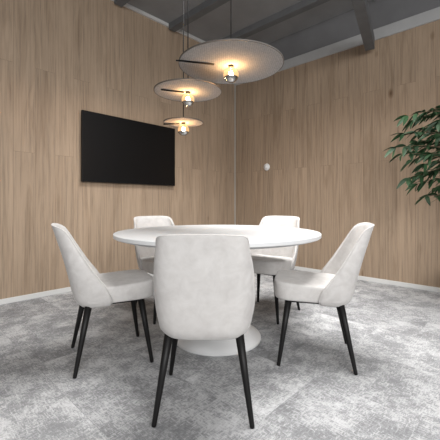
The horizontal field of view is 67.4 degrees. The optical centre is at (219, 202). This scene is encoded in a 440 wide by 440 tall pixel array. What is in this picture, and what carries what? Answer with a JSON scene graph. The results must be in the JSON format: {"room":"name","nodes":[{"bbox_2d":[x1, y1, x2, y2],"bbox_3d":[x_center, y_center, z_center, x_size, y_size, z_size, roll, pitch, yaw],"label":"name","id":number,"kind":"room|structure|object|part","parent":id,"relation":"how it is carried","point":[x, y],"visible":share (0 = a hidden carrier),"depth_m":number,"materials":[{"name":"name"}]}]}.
{"room":"meeting room","nodes":[
{"label":"meeting room","id":0,"kind":"room"},
{"bbox_2d":[0,0,233,298],"bbox_3d":[-2.382,-0.725,2.829,0.121,3.350,7.500,0,0,44],"label":"wall","id":1,"kind":"structure","parent":0,"point":[60,59],"depth_m":3.63,"materials":[{"name":"brown wood"}]},
{"bbox_2d":[0,273,152,304],"bbox_3d":[-2.334,0.925,2.782,0.014,0.050,7.500,0,0,44],"label":"baseboard","id":2,"kind":"structure","parent":1,"relation":"attached to","point":[67,289],"depth_m":3.29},
{"bbox_2d":[114,0,129,6],"bbox_3d":[1.019,-2.390,1.794,6.170,0.080,0.102,0,0,44],"label":"ceiling beam","id":3,"kind":"structure","parent":1,"relation":"attached to","point":[121,3],"depth_m":3.87,"materials":[{"name":"paint"}]},
{"bbox_2d":[81,110,174,185],"bbox_3d":[-1.075,-0.625,4.069,0.056,0.780,1.280,0,0,44],"label":"television","id":4,"kind":"object","parent":1,"relation":"attached to","point":[114,149],"visible":1,"depth_m":3.97,"materials":[{"name":"black metal"}]},
{"bbox_2d":[111,0,204,42],"bbox_3d":[-2.328,-2.410,2.777,0.031,0.040,7.500,0,0,44],"label":"trim","id":5,"kind":"structure","parent":1,"relation":"attached to","point":[126,5],"depth_m":4.32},
{"bbox_2d":[169,0,229,31],"bbox_3d":[1.571,-2.390,2.373,6.170,0.080,0.102,0,0,44],"label":"ceiling beam","id":6,"kind":"structure","parent":1,"relation":"attached to","point":[207,6],"depth_m":4.11,"materials":[{"name":"paint"}]},
{"bbox_2d":[0,269,439,439],"bbox_3d":[0.034,1.000,-0.411,8.150,0.100,9.150,0,0,44],"label":"floor","id":7,"kind":"structure","parent":0,"point":[314,393],"depth_m":1.80,"materials":[{"name":"carpet"}]},
{"bbox_2d":[51,223,153,378],"bbox_3d":[-0.725,0.537,2.052,0.579,0.830,0.469,0,0,-25],"label":"upholstered chair","id":8,"kind":"object","parent":7,"relation":"on","point":[90,288],"visible":0.99,"depth_m":1.86,"materials":[{"name":"fabric"}]},
{"bbox_3d":[-0.917,0.758,2.155,0.122,0.389,0.041,0,0,3],"label":"leg","id":9,"kind":"part","parent":8,"relation":"part of","materials":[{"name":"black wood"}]},
{"bbox_3d":[-0.843,0.361,1.996,0.315,0.474,0.462,0,0,-25],"label":"backrest","id":10,"kind":"part","parent":8,"relation":"part of","materials":[{"name":"fabric"}]},
{"bbox_3d":[-0.759,0.758,1.834,0.041,0.389,0.122,0,0,23],"label":"leg","id":11,"kind":"part","parent":8,"relation":"part of","materials":[{"name":"black wood"}]},
{"bbox_3d":[-0.660,0.516,2.083,0.436,0.115,0.429,0,0,-25],"label":"seat","id":12,"kind":"part","parent":8,"relation":"part of","materials":[{"name":"fabric"}]},
{"bbox_3d":[-0.598,0.758,2.306,0.041,0.388,0.107,0,0,29],"label":"leg","id":13,"kind":"part","parent":8,"relation":"part of","materials":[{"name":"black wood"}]},
{"bbox_3d":[-0.448,0.758,1.990,0.107,0.388,0.041,0,0,11],"label":"leg","id":14,"kind":"part","parent":8,"relation":"part of","materials":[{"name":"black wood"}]},
{"bbox_2d":[134,216,174,323],"bbox_3d":[-0.494,0.537,2.914,0.469,0.830,0.579,0,0,-36],"label":"upholstered chair","id":15,"kind":"object","parent":7,"relation":"on","point":[144,255],"visible":0.42,"depth_m":3.00,"materials":[{"name":"fabric"}]},
{"bbox_3d":[-0.452,0.516,2.856,0.429,0.115,0.436,0,0,-36],"label":"seat","id":16,"kind":"part","parent":15,"relation":"part of","materials":[{"name":"fabric"}]},
{"bbox_3d":[-0.571,0.361,3.019,0.462,0.474,0.315,0,0,-36],"label":"backrest","id":17,"kind":"part","parent":15,"relation":"part of","materials":[{"name":"fabric"}]},
{"bbox_3d":[-0.504,0.758,2.630,0.041,0.388,0.107,0,0,0],"label":"leg","id":18,"kind":"part","parent":15,"relation":"part of","materials":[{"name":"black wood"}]},
{"bbox_2d":[152,234,255,428],"bbox_3d":[-0.069,0.537,1.568,0.469,0.830,0.579,0,0,1],"label":"upholstered chair","id":19,"kind":"object","parent":7,"relation":"on","point":[204,284],"visible":1,"depth_m":1.36,"materials":[{"name":"fabric"}]},
{"bbox_3d":[-0.254,0.758,1.448,0.041,0.389,0.122,0,0,42],"label":"leg","id":20,"kind":"part","parent":19,"relation":"part of","materials":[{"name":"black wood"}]},
{"bbox_3d":[-0.239,0.758,1.796,0.041,0.388,0.107,0,0,-35],"label":"leg","id":21,"kind":"part","parent":19,"relation":"part of","materials":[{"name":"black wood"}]},
{"bbox_3d":[-0.071,0.361,1.438,0.462,0.474,0.315,0,0,1],"label":"backrest","id":22,"kind":"part","parent":19,"relation":"part of","materials":[{"name":"fabric"}]},
{"bbox_3d":[0.111,0.758,1.440,0.041,0.389,0.122,0,0,-40],"label":"leg","id":23,"kind":"part","parent":19,"relation":"part of","materials":[{"name":"black wood"}]},
{"bbox_2d":[113,225,320,356],"bbox_3d":[-0.018,0.575,2.340,1.410,0.750,1.410,0,0,0],"label":"round table","id":24,"kind":"object","parent":7,"relation":"on","point":[259,237],"visible":0.43,"depth_m":2.12,"materials":[{"name":"white paint"}]},
{"bbox_3d":[-0.018,0.939,2.340,0.612,0.022,0.612,0,0,0],"label":"plate","id":25,"kind":"part","parent":24,"relation":"part of","materials":[{"name":"paint"}]},
{"bbox_2d":[250,216,299,323],"bbox_3d":[0.434,0.537,2.914,0.469,0.830,0.579,0,0,36],"label":"upholstered chair","id":26,"kind":"object","parent":7,"relation":"on","point":[269,261],"visible":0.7,"depth_m":2.94,"materials":[{"name":"fabric"}]},
{"bbox_3d":[0.369,0.758,3.121,0.041,0.389,0.122,0,0,7],"label":"leg","id":27,"kind":"part","parent":26,"relation":"part of","materials":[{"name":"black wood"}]},
{"bbox_3d":[0.392,0.516,2.856,0.429,0.115,0.436,0,0,36],"label":"seat","id":28,"kind":"part","parent":26,"relation":"part of","materials":[{"name":"fabric"}]},
{"bbox_3d":[0.511,0.361,3.019,0.462,0.474,0.315,0,0,36],"label":"backrest","id":29,"kind":"part","parent":26,"relation":"part of","materials":[{"name":"fabric"}]},
{"bbox_3d":[0.444,0.758,2.630,0.041,0.388,0.107,0,0,0],"label":"leg","id":30,"kind":"part","parent":26,"relation":"part of","materials":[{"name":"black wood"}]},
{"bbox_2d":[274,222,373,374],"bbox_3d":[0.638,0.537,2.070,0.579,0.830,0.469,0,0,14],"label":"upholstered chair","id":31,"kind":"object","parent":7,"relation":"on","point":[334,286],"visible":1,"depth_m":1.90,"materials":[{"name":"fabric"}]},
{"bbox_3d":[0.379,0.758,1.955,0.107,0.388,0.041,0,0,-22],"label":"leg","id":32,"kind":"part","parent":31,"relation":"part of","materials":[{"name":"black wood"}]},
{"bbox_3d":[0.588,0.580,2.082,0.320,0.016,0.330,0,0,14],"label":"seat frame","id":33,"kind":"part","parent":31,"relation":"part of","materials":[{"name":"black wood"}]},
{"bbox_3d":[0.569,0.516,2.087,0.436,0.115,0.429,0,0,14],"label":"seat","id":34,"kind":"part","parent":31,"relation":"part of","materials":[{"name":"fabric"}]},
{"bbox_3d":[0.807,0.758,2.208,0.122,0.389,0.041,0,0,-15],"label":"leg","id":35,"kind":"part","parent":31,"relation":"part of","materials":[{"name":"black wood"}]},
{"bbox_3d":[0.765,0.361,2.038,0.315,0.474,0.462,0,0,14],"label":"backrest","id":36,"kind":"part","parent":31,"relation":"part of","materials":[{"name":"fabric"}]},
{"bbox_3d":[0.721,0.758,1.868,0.122,0.389,0.041,0,0,43],"label":"leg","id":37,"kind":"part","parent":31,"relation":"part of","materials":[{"name":"black wood"}]},
{"bbox_2d":[384,105,439,205],"bbox_3d":[2.031,0.035,2.735,1.348,1.831,0.729,0,0,0],"label":"potted tree","id":38,"kind":"object","parent":7,"relation":"on","point":[429,130],"visible":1,"depth_m":2.85,"materials":[{"name":"green plant"}]},
{"bbox_2d":[128,0,374,43],"bbox_3d":[0.034,-2.500,-0.411,8.150,0.140,9.150,0,0,44],"label":"ceiling","id":39,"kind":"structure","parent":0,"point":[215,24],"depth_m":4.25,"materials":[{"name":"grey paint"}]},
{"bbox_2d":[163,0,202,135],"bbox_3d":[-0.306,-1.495,2.750,0.335,1.867,0.330,0,0,0],"label":"pendant lamp","id":40,"kind":"object","parent":39,"relation":"hanging from","point":[184,122],"visible":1,"depth_m":2.74,"materials":[{"name":"fabric"}]},
{"bbox_3d":[-0.304,-0.671,2.750,0.322,0.006,0.322,0,0,0],"label":"lamp shade","id":41,"kind":"part","parent":40,"relation":"part of","materials":[{"name":"fabric"}]},
{"bbox_3d":[-0.304,-0.577,2.750,0.089,0.031,0.089,0,0,0],"label":"mirrored crown","id":42,"kind":"part","parent":40,"relation":"part of","materials":[{"name":"silver metal"}]},
{"bbox_2d":[154,0,221,106],"bbox_3d":[-0.238,-1.573,2.450,0.500,1.710,0.500,0,0,0],"label":"pendant lamp","id":43,"kind":"object","parent":39,"relation":"hanging from","point":[187,91],"visible":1,"depth_m":2.42,"materials":[{"name":"fabric"}]},
{"bbox_3d":[-0.346,-0.818,2.411,0.170,0.009,0.010,0,0,-20],"label":"rod","id":44,"kind":"part","parent":43,"relation":"part of","materials":[{"name":"black metal"}]},
{"bbox_3d":[-0.238,-0.828,2.450,0.492,0.006,0.492,0,0,0],"label":"lamp shade","id":45,"kind":"part","parent":43,"relation":"part of","materials":[{"name":"fabric"}]},
{"bbox_3d":[-0.238,-0.734,2.450,0.089,0.031,0.089,0,0,0],"label":"mirrored crown","id":46,"kind":"part","parent":43,"relation":"part of","materials":[{"name":"silver metal"}]},
{"bbox_2d":[176,0,283,83],"bbox_3d":[0.071,-1.625,2.250,0.719,1.607,0.710,0,0,0],"label":"pendant lamp","id":47,"kind":"object","parent":39,"relation":"hanging from","point":[232,60],"visible":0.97,"depth_m":2.19,"materials":[{"name":"fabric"}]},
{"bbox_3d":[-0.164,-0.931,2.186,0.255,0.009,0.010,0,0,-15],"label":"rod","id":48,"kind":"part","parent":47,"relation":"part of","materials":[{"name":"black metal"}]},
{"bbox_3d":[0.075,-0.941,2.250,0.702,0.006,0.702,0,0,0],"label":"lamp shade","id":49,"kind":"part","parent":47,"relation":"part of","materials":[{"name":"fabric"}]},
{"bbox_3d":[0.075,-0.838,2.250,0.099,0.034,0.099,0,0,0],"label":"mirrored crown","id":50,"kind":"part","parent":47,"relation":"part of","materials":[{"name":"silver metal"}]},
{"bbox_2d":[222,0,329,38],"bbox_3d":[2.124,-2.390,2.951,6.170,0.080,0.102,0,0,44],"label":"ceiling beam","id":51,"kind":"structure","parent":39,"relation":"attached to","point":[304,5],"depth_m":4.23,"materials":[{"name":"paint"}]},
{"bbox_2d":[236,0,439,287],"bbox_3d":[2.534,-0.740,3.403,6.200,3.380,0.121,0,0,44],"label":"wall","id":52,"kind":"structure","parent":0,"point":[323,127],"depth_m":4.18,"materials":[{"name":"brown wood"}]},
{"bbox_2d":[234,86,235,224],"bbox_3d":[0.250,-0.525,5.491,0.013,2.850,0.013,0,0,44],"label":"trim","id":53,"kind":"structure","parent":52,"relation":"attached to","point":[234,86],"depth_m":5.49,"materials":[{"name":"wood"}]},
{"bbox_2d":[264,163,269,170],"bbox_3d":[0.706,-0.550,5.038,0.110,0.110,0.038,0,0,44],"label":"wall sensor","id":54,"kind":"object","parent":52,"relation":"attached to","point":[266,166],"visible":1,"depth_m":5.02,"materials":[{"name":"paint"}]},
{"bbox_2d":[234,7,439,85],"bbox_3d":[2.527,-2.015,3.396,6.200,0.130,0.141,0,0,44],"label":"trim","id":55,"kind":"structure","parent":52,"relation":"attached to","point":[432,15],"depth_m":4.06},
{"bbox_2d":[351,0,374,50],"bbox_3d":[0.787,-1.883,2.172,0.100,0.140,4.000,0,0,30],"label":"ceiling beam","id":56,"kind":"structure","parent":52,"relation":"attached to","point":[361,9],"depth_m":3.35,"materials":[{"name":"paint"}]},
{"bbox_2d":[294,266,439,292],"bbox_3d":[2.488,0.925,3.355,6.200,0.050,0.014,0,0,44],"label":"baseboard","id":57,"kind":"structure","parent":52,"relation":"attached to","point":[383,281],"depth_m":3.83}
]}

